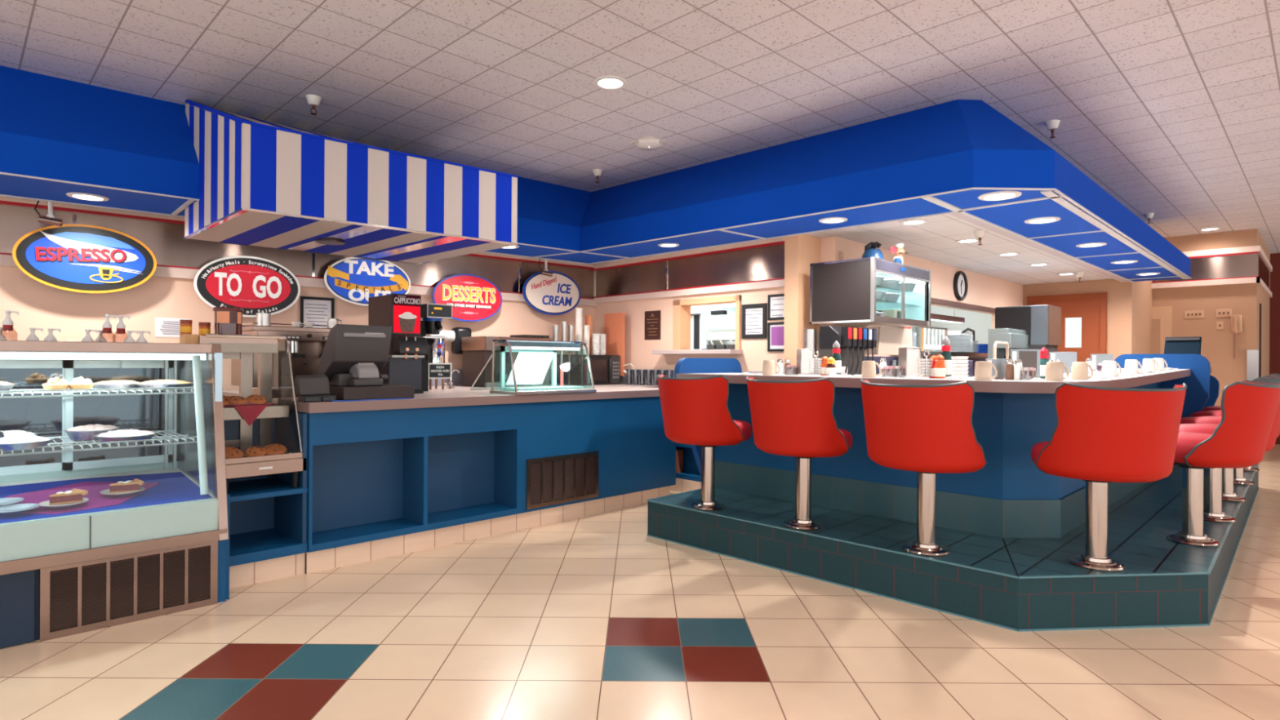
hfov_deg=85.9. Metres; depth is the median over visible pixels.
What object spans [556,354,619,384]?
microwave
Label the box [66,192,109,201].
recessed light
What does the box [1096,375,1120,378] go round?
napkin
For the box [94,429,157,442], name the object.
pie
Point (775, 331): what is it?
framed notice
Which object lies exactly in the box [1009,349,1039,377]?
napkin holder
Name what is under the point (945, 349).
sauce bottle
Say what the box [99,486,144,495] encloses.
plate
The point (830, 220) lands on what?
recessed light
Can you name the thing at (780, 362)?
shaker
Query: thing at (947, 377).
napkin
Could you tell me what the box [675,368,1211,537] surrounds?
bar counter
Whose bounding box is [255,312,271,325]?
steel canister
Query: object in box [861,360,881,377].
coffee mug
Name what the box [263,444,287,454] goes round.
cookie
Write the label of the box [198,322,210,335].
canister
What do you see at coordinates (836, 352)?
sauce bottle
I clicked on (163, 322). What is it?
print
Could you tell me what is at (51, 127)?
soffit
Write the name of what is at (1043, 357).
sauce bottle
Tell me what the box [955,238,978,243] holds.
recessed light
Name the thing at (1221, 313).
switch plate
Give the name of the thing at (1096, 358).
napkin holder
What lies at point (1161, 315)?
wall panel
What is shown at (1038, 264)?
recessed light
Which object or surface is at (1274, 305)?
wall
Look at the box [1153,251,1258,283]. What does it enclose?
trim
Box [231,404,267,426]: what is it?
napkin
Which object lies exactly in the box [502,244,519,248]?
recessed light
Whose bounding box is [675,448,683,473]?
vent
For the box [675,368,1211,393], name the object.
countertop
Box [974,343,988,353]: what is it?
basket
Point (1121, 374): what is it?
napkin
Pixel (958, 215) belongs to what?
trim
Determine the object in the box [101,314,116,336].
pump
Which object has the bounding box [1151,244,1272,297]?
trim
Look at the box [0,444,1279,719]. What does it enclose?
floor
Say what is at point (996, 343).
rack
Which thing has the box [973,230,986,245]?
sprinkler
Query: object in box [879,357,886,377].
shaker
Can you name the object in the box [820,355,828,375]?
sauce bottle
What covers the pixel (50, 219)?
spot lamp
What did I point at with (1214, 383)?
booth backrest
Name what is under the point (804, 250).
column
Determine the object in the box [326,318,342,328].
milk pitcher
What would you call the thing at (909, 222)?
recessed light
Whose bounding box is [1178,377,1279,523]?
bar stool
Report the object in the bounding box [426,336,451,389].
urn
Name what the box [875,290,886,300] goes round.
pie
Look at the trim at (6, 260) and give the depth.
5.85 m
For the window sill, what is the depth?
5.90 m
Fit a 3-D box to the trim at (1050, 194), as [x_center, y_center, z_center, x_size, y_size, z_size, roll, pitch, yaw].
[0.494,-0.928,5.124,11.838,0.008,3.494,0,0,-12]
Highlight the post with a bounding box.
[1258,303,1261,377]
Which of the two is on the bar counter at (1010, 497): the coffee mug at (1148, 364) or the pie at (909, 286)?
the coffee mug at (1148, 364)
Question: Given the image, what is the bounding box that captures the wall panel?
[1151,306,1171,354]
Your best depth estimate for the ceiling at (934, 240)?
5.98 m
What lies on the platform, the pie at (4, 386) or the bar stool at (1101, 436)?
the bar stool at (1101, 436)
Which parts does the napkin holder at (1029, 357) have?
panel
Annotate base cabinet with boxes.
[657,386,701,492]
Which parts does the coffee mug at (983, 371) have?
handle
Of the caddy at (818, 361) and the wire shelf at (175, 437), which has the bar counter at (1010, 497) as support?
the caddy at (818, 361)
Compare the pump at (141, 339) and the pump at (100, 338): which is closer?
the pump at (100, 338)
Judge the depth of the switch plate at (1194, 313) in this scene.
8.53 m
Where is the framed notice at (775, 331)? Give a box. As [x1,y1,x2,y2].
[767,321,784,351]
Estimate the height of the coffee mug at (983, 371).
0.097 m
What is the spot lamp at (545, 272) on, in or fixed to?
attached to the ceiling at (934, 240)
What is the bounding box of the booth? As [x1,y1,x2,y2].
[674,357,742,476]
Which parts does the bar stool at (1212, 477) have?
seat, post, backrest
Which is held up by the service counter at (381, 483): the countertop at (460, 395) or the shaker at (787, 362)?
the countertop at (460, 395)
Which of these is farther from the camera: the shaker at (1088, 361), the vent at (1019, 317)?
the vent at (1019, 317)
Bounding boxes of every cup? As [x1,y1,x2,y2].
[291,321,302,326]
[304,322,315,327]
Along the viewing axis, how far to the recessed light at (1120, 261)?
6.35 m
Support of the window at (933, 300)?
in the wall partition at (985, 291)
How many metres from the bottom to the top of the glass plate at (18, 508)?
0.017 m
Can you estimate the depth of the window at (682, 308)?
6.28 m
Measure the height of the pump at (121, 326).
0.132 m
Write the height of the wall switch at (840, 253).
0.100 m
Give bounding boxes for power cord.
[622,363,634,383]
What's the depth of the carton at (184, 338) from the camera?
3.53 m
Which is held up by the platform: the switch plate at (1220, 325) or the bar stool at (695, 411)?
the bar stool at (695, 411)
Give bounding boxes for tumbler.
[551,324,559,341]
[560,321,568,341]
[567,324,574,341]
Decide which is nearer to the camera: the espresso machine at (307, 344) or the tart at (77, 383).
the tart at (77, 383)
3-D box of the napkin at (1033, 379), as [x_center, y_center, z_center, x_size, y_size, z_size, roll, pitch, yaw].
[2.060,0.098,3.549,0.096,0.014,0.206,0,0,25]
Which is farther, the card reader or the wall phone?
the wall phone
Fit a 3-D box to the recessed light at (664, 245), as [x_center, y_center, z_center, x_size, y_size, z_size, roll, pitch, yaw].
[0.232,-0.929,5.572,0.174,0.008,0.174,0,0,-45]
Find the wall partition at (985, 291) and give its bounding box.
[819,235,1022,358]
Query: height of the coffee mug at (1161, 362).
0.097 m
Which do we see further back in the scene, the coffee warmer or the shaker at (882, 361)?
the coffee warmer
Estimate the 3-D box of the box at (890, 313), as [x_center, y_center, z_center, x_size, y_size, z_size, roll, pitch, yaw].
[1.947,-0.332,5.409,0.200,0.110,0.202,0,0,-45]
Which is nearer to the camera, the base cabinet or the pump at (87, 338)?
the pump at (87, 338)
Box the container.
[718,316,735,328]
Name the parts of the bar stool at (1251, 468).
seat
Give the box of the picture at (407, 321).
[398,311,417,332]
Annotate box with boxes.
[875,309,905,318]
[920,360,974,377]
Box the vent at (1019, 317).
[995,306,1031,345]
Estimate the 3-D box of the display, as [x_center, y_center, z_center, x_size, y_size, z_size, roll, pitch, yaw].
[-0.779,0.046,5.015,0.710,0.374,0.614,0,0,-45]
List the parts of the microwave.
door, handle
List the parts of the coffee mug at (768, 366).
handle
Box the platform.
[646,462,1259,631]
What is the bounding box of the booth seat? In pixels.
[1114,354,1210,417]
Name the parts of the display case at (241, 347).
leg, frame, leg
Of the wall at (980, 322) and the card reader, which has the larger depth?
the wall at (980, 322)
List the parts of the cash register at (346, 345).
drawer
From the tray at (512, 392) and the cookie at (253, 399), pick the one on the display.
the tray at (512, 392)
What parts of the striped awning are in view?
panel, underside panel, panel, panel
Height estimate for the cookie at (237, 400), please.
0.045 m
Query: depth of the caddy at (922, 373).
3.88 m
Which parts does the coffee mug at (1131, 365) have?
handle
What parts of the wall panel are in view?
door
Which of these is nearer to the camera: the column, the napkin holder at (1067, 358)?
the napkin holder at (1067, 358)
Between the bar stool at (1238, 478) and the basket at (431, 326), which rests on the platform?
the bar stool at (1238, 478)
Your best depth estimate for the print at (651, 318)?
6.57 m
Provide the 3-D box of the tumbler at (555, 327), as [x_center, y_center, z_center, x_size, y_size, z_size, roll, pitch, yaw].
[-0.766,-0.242,6.261,0.076,0.150,0.076,0,0,-45]
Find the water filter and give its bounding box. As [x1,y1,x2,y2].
[942,328,974,341]
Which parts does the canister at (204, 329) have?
lid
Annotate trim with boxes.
[0,172,1191,282]
[0,196,784,306]
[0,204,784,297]
[271,368,783,388]
[789,212,1128,282]
[864,355,987,376]
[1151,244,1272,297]
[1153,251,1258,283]
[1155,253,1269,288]
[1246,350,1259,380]
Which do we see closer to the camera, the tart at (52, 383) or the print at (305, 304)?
the tart at (52, 383)
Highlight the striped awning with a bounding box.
[182,99,518,264]
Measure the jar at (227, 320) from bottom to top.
0.155 m
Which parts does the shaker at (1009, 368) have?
lid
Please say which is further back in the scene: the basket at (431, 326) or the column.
the column
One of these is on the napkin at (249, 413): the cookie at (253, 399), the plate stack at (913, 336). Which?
the cookie at (253, 399)
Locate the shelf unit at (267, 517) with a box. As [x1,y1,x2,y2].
[223,410,307,599]
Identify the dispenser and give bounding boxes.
[368,293,427,393]
[426,330,455,342]
[451,327,471,354]
[803,328,817,374]
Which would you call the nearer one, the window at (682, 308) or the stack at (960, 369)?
the stack at (960, 369)
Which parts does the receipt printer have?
feed knob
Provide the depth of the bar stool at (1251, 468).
5.97 m
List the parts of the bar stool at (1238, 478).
seat, post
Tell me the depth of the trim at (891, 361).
6.06 m
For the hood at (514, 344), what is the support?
attached to the display
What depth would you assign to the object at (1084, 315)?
8.24 m
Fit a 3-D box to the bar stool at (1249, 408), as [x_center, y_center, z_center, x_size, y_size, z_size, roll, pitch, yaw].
[2.883,0.521,3.543,0.647,0.838,0.565,0,0,45]
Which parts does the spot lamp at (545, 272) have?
stem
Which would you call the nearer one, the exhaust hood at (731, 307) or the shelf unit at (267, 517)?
the shelf unit at (267, 517)
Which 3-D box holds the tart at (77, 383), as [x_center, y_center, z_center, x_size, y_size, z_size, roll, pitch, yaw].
[-2.511,0.103,3.090,0.096,0.056,0.096,0,0,-45]
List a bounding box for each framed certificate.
[742,302,767,338]
[767,293,784,319]
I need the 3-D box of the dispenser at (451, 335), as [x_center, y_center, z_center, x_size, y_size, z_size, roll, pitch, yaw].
[-1.754,-0.212,6.062,0.220,0.100,0.105,0,0,-40]
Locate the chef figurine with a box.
[862,241,907,263]
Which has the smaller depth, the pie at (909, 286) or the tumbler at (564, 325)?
the pie at (909, 286)
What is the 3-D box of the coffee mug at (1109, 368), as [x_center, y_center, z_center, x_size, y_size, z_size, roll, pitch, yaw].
[2.898,0.052,4.238,0.104,0.097,0.081,0,0,-31]
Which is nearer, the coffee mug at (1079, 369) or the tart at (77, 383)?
the tart at (77, 383)
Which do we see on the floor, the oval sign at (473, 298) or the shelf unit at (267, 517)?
the shelf unit at (267, 517)
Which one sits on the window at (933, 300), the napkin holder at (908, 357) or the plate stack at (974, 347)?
the plate stack at (974, 347)
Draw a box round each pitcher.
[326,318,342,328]
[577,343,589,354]
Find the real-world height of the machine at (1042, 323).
0.790 m
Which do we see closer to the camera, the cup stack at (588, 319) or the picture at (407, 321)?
the picture at (407, 321)
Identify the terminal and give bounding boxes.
[1164,337,1201,355]
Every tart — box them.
[41,377,69,390]
[68,376,94,389]
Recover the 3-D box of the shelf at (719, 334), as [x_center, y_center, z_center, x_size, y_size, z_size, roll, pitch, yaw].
[1.423,-0.314,8.266,0.400,0.140,1.280,0,0,-45]
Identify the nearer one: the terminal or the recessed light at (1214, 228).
the terminal
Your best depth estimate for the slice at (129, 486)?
3.14 m
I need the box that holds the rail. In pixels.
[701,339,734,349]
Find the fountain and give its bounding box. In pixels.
[817,325,876,375]
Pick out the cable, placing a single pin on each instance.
(403, 397)
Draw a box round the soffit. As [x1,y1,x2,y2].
[0,65,1191,281]
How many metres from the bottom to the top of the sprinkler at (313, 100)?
0.104 m
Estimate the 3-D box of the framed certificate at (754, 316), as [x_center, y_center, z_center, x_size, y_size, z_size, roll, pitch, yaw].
[0.941,-0.319,5.670,0.012,0.285,0.250,0,0,-43]
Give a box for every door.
[604,312,625,376]
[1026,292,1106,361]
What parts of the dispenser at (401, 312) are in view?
splash panel, panel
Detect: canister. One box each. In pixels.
[179,320,192,334]
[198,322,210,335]
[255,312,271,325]
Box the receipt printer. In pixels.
[346,362,387,386]
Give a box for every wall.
[0,266,595,390]
[595,286,784,372]
[690,303,735,349]
[911,305,991,351]
[1022,279,1152,360]
[1151,228,1270,405]
[1269,253,1279,444]
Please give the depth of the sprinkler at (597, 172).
5.77 m
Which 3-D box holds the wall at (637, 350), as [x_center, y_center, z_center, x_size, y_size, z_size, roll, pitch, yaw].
[0.424,-0.217,6.335,0.130,2.755,2.567,0,0,-43]
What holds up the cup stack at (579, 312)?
on the microwave
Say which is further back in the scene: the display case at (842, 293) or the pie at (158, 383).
the display case at (842, 293)
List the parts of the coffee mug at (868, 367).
handle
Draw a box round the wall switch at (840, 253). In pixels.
[838,250,843,260]
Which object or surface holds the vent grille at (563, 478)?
attached to the service counter at (381, 483)
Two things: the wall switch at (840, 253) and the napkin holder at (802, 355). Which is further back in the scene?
the wall switch at (840, 253)
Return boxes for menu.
[300,296,334,328]
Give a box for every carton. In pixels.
[179,333,200,343]
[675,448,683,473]
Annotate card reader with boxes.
[294,374,336,402]
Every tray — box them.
[38,388,98,391]
[223,403,275,407]
[489,389,596,395]
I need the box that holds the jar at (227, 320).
[213,306,244,334]
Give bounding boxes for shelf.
[0,386,194,398]
[0,430,197,456]
[0,471,212,523]
[425,336,447,338]
[706,328,735,341]
[875,289,921,295]
[875,299,919,309]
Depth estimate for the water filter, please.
7.99 m
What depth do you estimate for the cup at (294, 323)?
4.22 m
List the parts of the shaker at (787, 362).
lid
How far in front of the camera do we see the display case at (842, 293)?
5.03 m
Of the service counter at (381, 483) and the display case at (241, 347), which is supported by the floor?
the service counter at (381, 483)
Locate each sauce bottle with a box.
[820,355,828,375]
[826,356,835,375]
[831,340,841,374]
[928,355,937,377]
[933,354,946,378]
[941,336,951,377]
[1040,346,1048,378]
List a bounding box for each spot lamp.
[34,200,62,226]
[538,258,552,276]
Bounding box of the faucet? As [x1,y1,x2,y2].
[444,368,460,389]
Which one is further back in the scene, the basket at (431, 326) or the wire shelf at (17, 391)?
the basket at (431, 326)
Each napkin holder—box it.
[796,349,813,375]
[898,346,920,377]
[985,359,1006,379]
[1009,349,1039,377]
[1048,351,1076,373]
[1090,354,1112,370]
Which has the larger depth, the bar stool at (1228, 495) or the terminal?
the terminal
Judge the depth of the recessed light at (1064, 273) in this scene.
7.59 m
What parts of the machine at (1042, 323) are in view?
door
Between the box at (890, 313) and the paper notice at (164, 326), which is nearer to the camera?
the paper notice at (164, 326)
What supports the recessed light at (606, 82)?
in the ceiling at (1171, 108)
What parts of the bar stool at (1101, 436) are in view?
seat, post, seat plate, backrest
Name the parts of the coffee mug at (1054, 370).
handle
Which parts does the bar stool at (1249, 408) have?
seat, post, seat plate, backrest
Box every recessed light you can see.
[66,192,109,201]
[315,239,344,244]
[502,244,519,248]
[593,75,627,89]
[657,243,679,247]
[818,217,847,223]
[899,219,928,225]
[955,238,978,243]
[977,191,1022,200]
[997,252,1020,256]
[1024,217,1061,223]
[1028,262,1049,266]
[1057,272,1075,275]
[1075,242,1106,247]
[1111,260,1137,263]
[1136,272,1160,275]
[1198,226,1221,231]
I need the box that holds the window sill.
[652,349,742,354]
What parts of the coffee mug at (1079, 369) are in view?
handle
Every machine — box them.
[231,322,331,398]
[461,334,552,387]
[995,304,1061,359]
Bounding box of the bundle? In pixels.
[0,431,4,438]
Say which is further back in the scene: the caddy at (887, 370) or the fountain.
the fountain
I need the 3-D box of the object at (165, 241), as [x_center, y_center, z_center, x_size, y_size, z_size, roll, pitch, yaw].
[-2.459,-0.802,5.307,6.934,0.310,2.249,0,0,-20]
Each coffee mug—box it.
[762,360,780,375]
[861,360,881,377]
[973,360,997,380]
[1044,361,1069,381]
[1071,361,1093,379]
[1101,360,1121,376]
[1124,359,1142,373]
[1142,358,1159,370]
[1154,358,1167,370]
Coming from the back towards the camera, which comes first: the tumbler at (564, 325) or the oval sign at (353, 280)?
the tumbler at (564, 325)
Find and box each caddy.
[784,364,795,373]
[808,351,822,375]
[881,365,897,376]
[893,365,900,376]
[918,351,933,377]
[1020,367,1036,380]
[1097,363,1102,371]
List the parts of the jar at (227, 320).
lid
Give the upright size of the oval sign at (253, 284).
0.446 m
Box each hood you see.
[494,341,582,346]
[711,302,735,315]
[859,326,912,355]
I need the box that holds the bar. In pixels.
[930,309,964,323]
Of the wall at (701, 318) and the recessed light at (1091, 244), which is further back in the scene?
the wall at (701, 318)
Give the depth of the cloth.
3.07 m
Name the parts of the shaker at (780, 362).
lid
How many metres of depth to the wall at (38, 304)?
4.76 m
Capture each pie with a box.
[0,381,17,391]
[0,430,38,436]
[0,435,53,450]
[62,424,120,439]
[93,379,140,388]
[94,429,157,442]
[135,379,193,389]
[875,275,884,287]
[875,278,900,289]
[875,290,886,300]
[875,311,886,315]
[882,292,901,302]
[893,281,916,291]
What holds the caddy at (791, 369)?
on the bar counter at (1010, 497)
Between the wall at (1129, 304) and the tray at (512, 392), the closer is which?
the tray at (512, 392)
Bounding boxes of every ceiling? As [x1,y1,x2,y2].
[0,0,1279,253]
[0,195,1112,284]
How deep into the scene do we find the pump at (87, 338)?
3.13 m
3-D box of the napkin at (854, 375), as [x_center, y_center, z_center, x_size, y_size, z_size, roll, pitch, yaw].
[1.311,0.093,4.086,0.096,0.014,0.206,0,0,25]
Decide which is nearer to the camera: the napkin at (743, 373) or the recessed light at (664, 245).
the napkin at (743, 373)
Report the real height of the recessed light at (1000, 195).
0.008 m
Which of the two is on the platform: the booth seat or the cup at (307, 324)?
the booth seat
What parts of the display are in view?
frame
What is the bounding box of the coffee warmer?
[987,328,1028,359]
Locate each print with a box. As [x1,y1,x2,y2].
[160,321,180,334]
[305,303,328,324]
[646,313,657,335]
[745,310,761,333]
[770,298,784,315]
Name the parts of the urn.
leg, leg, sign plate, leg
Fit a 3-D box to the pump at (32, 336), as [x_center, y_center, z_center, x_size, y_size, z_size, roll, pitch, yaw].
[-2.647,-0.111,3.009,0.057,0.062,0.044,0,0,-45]
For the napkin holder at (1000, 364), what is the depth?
3.69 m
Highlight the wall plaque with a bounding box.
[644,310,661,339]
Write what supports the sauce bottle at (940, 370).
on the bar counter at (1010, 497)
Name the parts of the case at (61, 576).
panel, panel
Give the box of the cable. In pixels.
[332,397,413,401]
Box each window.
[672,294,741,350]
[920,297,995,355]
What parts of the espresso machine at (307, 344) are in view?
cup rail, button panel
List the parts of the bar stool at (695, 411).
backrest, seat plate, post, seat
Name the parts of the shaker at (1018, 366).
lid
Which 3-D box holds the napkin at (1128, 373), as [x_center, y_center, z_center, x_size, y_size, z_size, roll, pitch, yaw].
[3.196,0.089,4.537,0.096,0.014,0.206,0,0,5]
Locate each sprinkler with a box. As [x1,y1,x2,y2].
[305,94,321,115]
[591,168,602,182]
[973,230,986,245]
[1044,119,1060,138]
[1075,271,1084,282]
[1143,213,1154,223]
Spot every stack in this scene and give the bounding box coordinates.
[574,307,582,354]
[582,324,590,354]
[584,315,592,355]
[591,333,599,355]
[599,333,606,355]
[911,332,916,347]
[933,334,973,352]
[951,355,968,377]
[968,341,978,352]
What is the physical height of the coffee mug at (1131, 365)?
0.097 m
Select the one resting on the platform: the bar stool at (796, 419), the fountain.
the bar stool at (796, 419)
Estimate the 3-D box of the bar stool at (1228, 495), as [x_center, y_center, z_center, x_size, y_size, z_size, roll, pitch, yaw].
[4.017,0.528,4.677,0.647,0.838,0.565,0,0,45]
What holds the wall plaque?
attached to the wall at (637, 350)
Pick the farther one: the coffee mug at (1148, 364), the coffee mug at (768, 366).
the coffee mug at (1148, 364)
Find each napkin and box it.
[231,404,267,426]
[738,372,756,374]
[823,373,851,377]
[849,374,861,377]
[942,376,963,379]
[959,376,974,379]
[1027,377,1049,381]
[1088,377,1109,379]
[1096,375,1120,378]
[1117,372,1139,374]
[1118,373,1133,375]
[1142,369,1160,372]
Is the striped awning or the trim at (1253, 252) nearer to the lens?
the striped awning
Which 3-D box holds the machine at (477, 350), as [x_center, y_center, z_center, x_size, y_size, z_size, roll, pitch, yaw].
[-1.167,0.004,6.123,0.710,0.455,0.410,0,0,-45]
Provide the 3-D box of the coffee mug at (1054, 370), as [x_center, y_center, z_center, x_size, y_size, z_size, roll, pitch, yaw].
[2.099,0.057,3.474,0.104,0.097,0.081,0,0,-31]
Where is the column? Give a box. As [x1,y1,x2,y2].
[783,234,820,373]
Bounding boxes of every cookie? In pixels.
[222,396,229,405]
[225,446,243,458]
[226,395,247,404]
[244,446,266,456]
[245,395,266,404]
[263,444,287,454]
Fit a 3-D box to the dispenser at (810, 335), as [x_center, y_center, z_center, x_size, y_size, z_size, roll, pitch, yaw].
[1.198,0.009,4.847,0.090,0.450,0.090,0,0,-45]
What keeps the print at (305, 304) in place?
attached to the menu
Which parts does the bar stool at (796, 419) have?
backrest, post, seat plate, seat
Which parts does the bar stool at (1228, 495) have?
seat, post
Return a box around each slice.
[48,488,88,505]
[109,478,144,493]
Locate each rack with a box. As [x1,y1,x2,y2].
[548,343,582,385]
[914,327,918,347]
[920,326,947,351]
[993,341,1008,359]
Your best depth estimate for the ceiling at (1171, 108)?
3.81 m
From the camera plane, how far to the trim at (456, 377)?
6.46 m
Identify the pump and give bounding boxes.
[0,310,18,336]
[0,326,11,340]
[26,327,43,341]
[44,328,61,341]
[81,328,97,342]
[94,329,110,342]
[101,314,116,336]
[113,315,130,334]
[124,330,138,342]
[136,330,151,342]
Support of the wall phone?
attached to the wall at (1244, 300)
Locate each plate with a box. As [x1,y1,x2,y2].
[0,497,24,506]
[0,503,39,514]
[38,497,88,507]
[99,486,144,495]
[1184,310,1204,318]
[1215,308,1231,317]
[1216,321,1223,329]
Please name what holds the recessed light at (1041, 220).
in the soffit
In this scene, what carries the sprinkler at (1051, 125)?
attached to the ceiling at (1171, 108)
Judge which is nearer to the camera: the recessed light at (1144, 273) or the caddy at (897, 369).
the caddy at (897, 369)
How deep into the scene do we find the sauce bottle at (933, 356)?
3.87 m
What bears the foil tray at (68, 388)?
on the case at (61, 576)
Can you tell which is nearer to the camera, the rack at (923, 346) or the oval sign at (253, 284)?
the oval sign at (253, 284)
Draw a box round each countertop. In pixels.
[222,383,659,413]
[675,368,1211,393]
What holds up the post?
attached to the wall at (1244, 300)
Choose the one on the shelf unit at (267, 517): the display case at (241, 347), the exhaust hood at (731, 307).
the display case at (241, 347)
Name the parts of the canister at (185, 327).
lid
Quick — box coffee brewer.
[418,302,452,391]
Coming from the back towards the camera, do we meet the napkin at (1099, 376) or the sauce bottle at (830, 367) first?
the sauce bottle at (830, 367)
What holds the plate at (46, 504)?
on the cloth
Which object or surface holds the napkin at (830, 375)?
on the bar counter at (1010, 497)
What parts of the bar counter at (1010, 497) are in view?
panel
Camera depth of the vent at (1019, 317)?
6.90 m
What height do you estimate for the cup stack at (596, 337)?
0.201 m
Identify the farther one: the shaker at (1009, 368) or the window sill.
the window sill
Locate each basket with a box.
[422,317,443,334]
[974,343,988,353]
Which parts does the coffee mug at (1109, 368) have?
handle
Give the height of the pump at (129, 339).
0.062 m
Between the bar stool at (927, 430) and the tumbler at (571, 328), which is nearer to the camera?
the bar stool at (927, 430)
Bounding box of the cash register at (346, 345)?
[317,324,413,399]
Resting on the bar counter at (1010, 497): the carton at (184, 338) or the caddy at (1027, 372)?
the caddy at (1027, 372)
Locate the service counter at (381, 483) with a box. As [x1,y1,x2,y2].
[288,396,675,573]
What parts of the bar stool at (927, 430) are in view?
backrest, post, seat plate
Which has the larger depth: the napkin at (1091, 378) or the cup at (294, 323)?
the cup at (294, 323)
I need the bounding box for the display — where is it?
[469,339,596,395]
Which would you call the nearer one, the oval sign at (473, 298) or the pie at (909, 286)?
the pie at (909, 286)
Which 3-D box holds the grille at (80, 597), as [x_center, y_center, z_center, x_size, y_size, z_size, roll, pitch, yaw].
[-2.215,0.990,3.018,0.631,0.310,0.016,0,0,-45]
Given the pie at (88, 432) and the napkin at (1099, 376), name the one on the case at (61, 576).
the pie at (88, 432)
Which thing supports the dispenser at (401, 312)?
on the countertop at (460, 395)
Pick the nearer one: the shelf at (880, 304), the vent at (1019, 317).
the shelf at (880, 304)
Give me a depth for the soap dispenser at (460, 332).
6.11 m
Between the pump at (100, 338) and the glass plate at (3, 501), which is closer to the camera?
the glass plate at (3, 501)
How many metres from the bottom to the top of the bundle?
0.075 m
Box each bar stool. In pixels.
[656,373,752,511]
[746,375,853,530]
[860,378,986,556]
[1030,382,1186,572]
[1166,379,1279,546]
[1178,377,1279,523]
[1180,376,1279,502]
[1188,374,1279,484]
[1201,373,1279,471]
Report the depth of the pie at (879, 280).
4.89 m
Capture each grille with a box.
[40,541,217,641]
[525,450,598,509]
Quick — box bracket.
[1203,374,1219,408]
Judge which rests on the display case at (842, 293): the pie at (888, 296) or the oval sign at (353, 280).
the pie at (888, 296)
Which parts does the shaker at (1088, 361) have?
glass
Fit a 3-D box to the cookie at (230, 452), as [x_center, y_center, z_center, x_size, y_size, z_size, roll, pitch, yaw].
[-2.087,0.475,3.499,0.114,0.059,0.122,0,0,35]
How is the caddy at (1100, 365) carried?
on the bar counter at (1010, 497)
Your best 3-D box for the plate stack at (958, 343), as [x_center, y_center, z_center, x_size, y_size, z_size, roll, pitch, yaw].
[3.204,-0.164,7.050,0.380,0.176,0.380,0,0,-45]
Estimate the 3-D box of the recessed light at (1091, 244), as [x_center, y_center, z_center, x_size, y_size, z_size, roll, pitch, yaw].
[3.573,-0.909,5.448,0.209,0.008,0.209,0,0,-45]
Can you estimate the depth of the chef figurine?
5.14 m
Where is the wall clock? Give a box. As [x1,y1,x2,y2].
[953,271,968,300]
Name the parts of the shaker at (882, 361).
lid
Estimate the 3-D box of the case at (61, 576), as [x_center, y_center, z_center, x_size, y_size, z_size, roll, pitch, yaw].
[-2.833,0.530,2.951,1.678,1.222,0.985,0,0,-45]
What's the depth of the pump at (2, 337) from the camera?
2.95 m
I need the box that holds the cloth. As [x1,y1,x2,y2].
[4,481,159,514]
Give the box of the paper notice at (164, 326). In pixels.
[155,317,189,337]
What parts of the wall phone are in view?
cord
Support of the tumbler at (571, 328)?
on the frame at (581, 344)
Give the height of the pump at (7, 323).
0.132 m
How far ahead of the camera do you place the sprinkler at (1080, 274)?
7.49 m
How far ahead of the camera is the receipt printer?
3.94 m
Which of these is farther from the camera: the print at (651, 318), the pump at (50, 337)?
the print at (651, 318)
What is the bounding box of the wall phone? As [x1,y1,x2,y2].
[1231,314,1242,359]
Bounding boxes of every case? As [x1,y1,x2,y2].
[0,340,228,648]
[199,333,306,493]
[809,257,931,328]
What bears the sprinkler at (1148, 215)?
attached to the ceiling at (1171, 108)
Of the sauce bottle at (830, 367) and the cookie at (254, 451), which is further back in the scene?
the sauce bottle at (830, 367)
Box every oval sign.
[12,223,156,293]
[193,255,300,316]
[324,257,410,306]
[431,274,502,321]
[522,271,580,315]
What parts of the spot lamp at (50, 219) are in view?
stem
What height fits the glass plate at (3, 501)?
0.017 m
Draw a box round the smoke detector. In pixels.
[630,135,667,151]
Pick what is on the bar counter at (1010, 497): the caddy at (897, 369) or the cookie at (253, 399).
the caddy at (897, 369)
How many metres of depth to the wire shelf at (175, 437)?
3.12 m
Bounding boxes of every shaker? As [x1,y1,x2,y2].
[777,359,782,374]
[784,359,790,374]
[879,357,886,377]
[1004,359,1013,379]
[1013,359,1022,380]
[1085,358,1092,373]
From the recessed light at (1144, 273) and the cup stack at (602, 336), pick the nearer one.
the cup stack at (602, 336)

